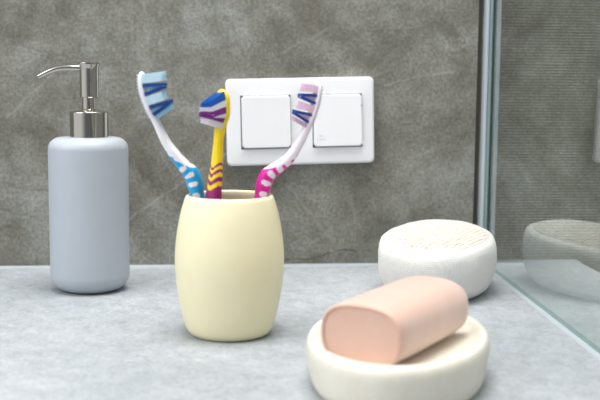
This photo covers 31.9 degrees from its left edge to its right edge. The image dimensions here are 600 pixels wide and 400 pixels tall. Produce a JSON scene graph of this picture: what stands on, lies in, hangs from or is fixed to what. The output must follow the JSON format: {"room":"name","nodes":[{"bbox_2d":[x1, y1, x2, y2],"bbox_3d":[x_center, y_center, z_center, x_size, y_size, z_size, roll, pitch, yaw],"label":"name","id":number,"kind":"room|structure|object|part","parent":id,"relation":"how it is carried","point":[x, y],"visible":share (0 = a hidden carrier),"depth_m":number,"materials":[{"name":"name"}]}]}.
{"room":"bathroom","nodes":[
{"label":"bathroom","id":0,"kind":"room"},
{"bbox_2d":[0,0,599,272],"bbox_3d":[-0.051,-0.337,1.075,2.500,1.700,0.100,0,7,-5],"label":"wall","id":1,"kind":"structure","parent":0,"point":[420,56],"depth_m":1.06,"materials":[{"name":"grey concrete"}]},
{"bbox_2d":[225,77,373,165],"bbox_3d":[0.001,-0.079,1.054,0.149,0.086,0.013,-2,7,-5],"label":"light switch","id":2,"kind":"object","parent":1,"relation":"attached to","point":[260,129],"visible":0.91,"depth_m":1.05,"materials":[{"name":"white plastic"}]},
{"bbox_3d":[0.000,-0.080,1.058,0.137,0.074,0.003,-2,7,-5],"label":"mounting plate","id":3,"kind":"part","parent":2,"relation":"part of","materials":[{"name":"plastic"}]},
{"bbox_2d":[473,0,482,224],"bbox_3d":[0.180,-0.338,1.096,0.005,1.700,0.097,0,7,-5],"label":"trim","id":4,"kind":"structure","parent":1,"relation":"attached to","point":[480,26],"depth_m":1.08,"materials":[{"name":"grey metal"}]},
{"bbox_2d":[477,0,495,225],"bbox_3d":[0.190,-0.338,1.096,0.014,1.700,0.100,0,7,-5],"label":"trim","id":5,"kind":"structure","parent":1,"relation":"attached to","point":[483,0],"depth_m":1.08,"materials":[{"name":"grey metal"}]},
{"bbox_3d":[-0.496,0.351,0.735,1.550,0.409,0.660,0,7,-5],"label":"wall","id":6,"kind":"structure","parent":0,"visible":0},
{"bbox_2d":[0,263,377,268],"bbox_3d":[-0.556,0.068,1.023,1.484,0.001,0.011,0,7,-5],"label":"trim","id":7,"kind":"structure","parent":6,"relation":"attached to","point":[317,264],"depth_m":1.07,"materials":[{"name":"plastic"}]},
{"bbox_2d":[0,259,599,399],"bbox_3d":[-0.470,0.129,0.699,1.597,0.040,0.718,0,7,-5],"label":"countertop","id":8,"kind":"structure","parent":6,"relation":"on","point":[132,341],"depth_m":0.77,"materials":[{"name":"grey stone"}]},
{"bbox_2d":[37,62,129,293],"bbox_3d":[-0.188,-0.021,0.936,0.070,0.203,0.070,6,9,40],"label":"soap dispenser","id":9,"kind":"object","parent":8,"relation":"on","point":[88,170],"visible":1,"depth_m":0.91,"materials":[{"name":"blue ceramic"}]},
{"bbox_3d":[-0.211,-0.113,0.923,0.039,0.012,0.006,0,7,-5],"label":"spout","id":10,"kind":"part","parent":9,"relation":"part of","materials":[{"name":"silver metal"}]},
{"bbox_3d":[-0.187,-0.086,0.928,0.014,0.014,0.014,0,7,-5],"label":"pump stem","id":11,"kind":"part","parent":9,"relation":"part of","materials":[{"name":"silver metal"}]},
{"bbox_2d":[48,136,129,293],"bbox_3d":[-0.189,0.012,0.941,0.070,0.137,0.070,0,7,-5],"label":"bottle","id":12,"kind":"object","parent":9,"relation":"attached to","point":[88,176],"depth_m":0.91,"materials":[{"name":"grey ceramic"}]},
{"bbox_2d":[175,190,283,341],"bbox_3d":[-0.053,0.048,0.788,0.082,0.105,0.082,-1,7,-9],"label":"toothbrush cup","id":13,"kind":"object","parent":8,"relation":"on","point":[229,251],"visible":0.99,"depth_m":0.76,"materials":[{"name":"beige ceramic"}]},
{"bbox_2d":[136,71,204,198],"bbox_3d":[-0.077,0.000,0.782,0.087,0.190,0.019,-1,7,-15],"label":"toothbrush","id":14,"kind":"object","parent":13,"relation":"in","point":[192,176],"visible":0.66,"depth_m":0.77,"materials":[{"name":"plastic"}]},
{"bbox_3d":[-0.097,-0.057,0.771,0.042,0.074,0.013,0,7,-5],"label":"handle","id":15,"kind":"part","parent":14,"relation":"part of","materials":[{"name":"white plastic"}]},
{"bbox_2d":[198,89,229,199],"bbox_3d":[-0.064,0.008,0.769,0.018,0.177,0.022,7,10,44],"label":"toothbrush","id":16,"kind":"object","parent":13,"relation":"in","point":[216,106],"visible":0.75,"depth_m":0.76,"materials":[{"name":"yellow plastic"}]},
{"bbox_3d":[-0.058,-0.052,0.765,0.014,0.058,0.011,0,7,-5],"label":"handle","id":17,"kind":"part","parent":16,"relation":"part of","materials":[{"name":"yellow plastic"}]},
{"bbox_2d":[254,83,322,198],"bbox_3d":[-0.020,0.004,0.782,0.072,0.182,0.018,-1,7,-13],"label":"toothbrush","id":18,"kind":"object","parent":13,"relation":"in","point":[264,182],"visible":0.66,"depth_m":0.78,"materials":[{"name":"plastic"}]},
{"bbox_3d":[-0.006,-0.053,0.779,0.043,0.067,0.013,0,7,-5],"label":"handle","id":19,"kind":"part","parent":18,"relation":"part of","materials":[{"name":"white plastic"}]},
{"bbox_2d":[307,316,489,399],"bbox_3d":[0.063,0.100,0.678,0.118,0.032,0.177,2,7,11],"label":"soap dish","id":20,"kind":"object","parent":8,"relation":"on","point":[454,367],"visible":0.48,"depth_m":0.61,"materials":[{"name":"white ceramic"}]},
{"bbox_2d":[321,276,467,364],"bbox_3d":[0.063,0.074,0.660,0.054,0.038,0.110,5,8,31],"label":"soap bar","id":21,"kind":"object","parent":20,"relation":"on","point":[387,324],"visible":0.99,"depth_m":0.62,"materials":[{"name":"pink wax"}]},
{"bbox_2d":[378,219,496,298],"bbox_3d":[0.125,0.053,0.953,0.106,0.058,0.161,2,7,14],"label":"sponge","id":22,"kind":"object","parent":8,"relation":"on","point":[463,253],"visible":0.9,"depth_m":0.90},
{"bbox_2d":[478,0,599,359],"bbox_3d":[0.226,-0.474,0.566,0.015,1.200,0.919,0,7,-4],"label":"frame","id":23,"kind":"object","parent":8,"relation":"on","point":[492,23],"visible":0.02,"depth_m":1.07,"materials":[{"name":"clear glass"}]}
]}

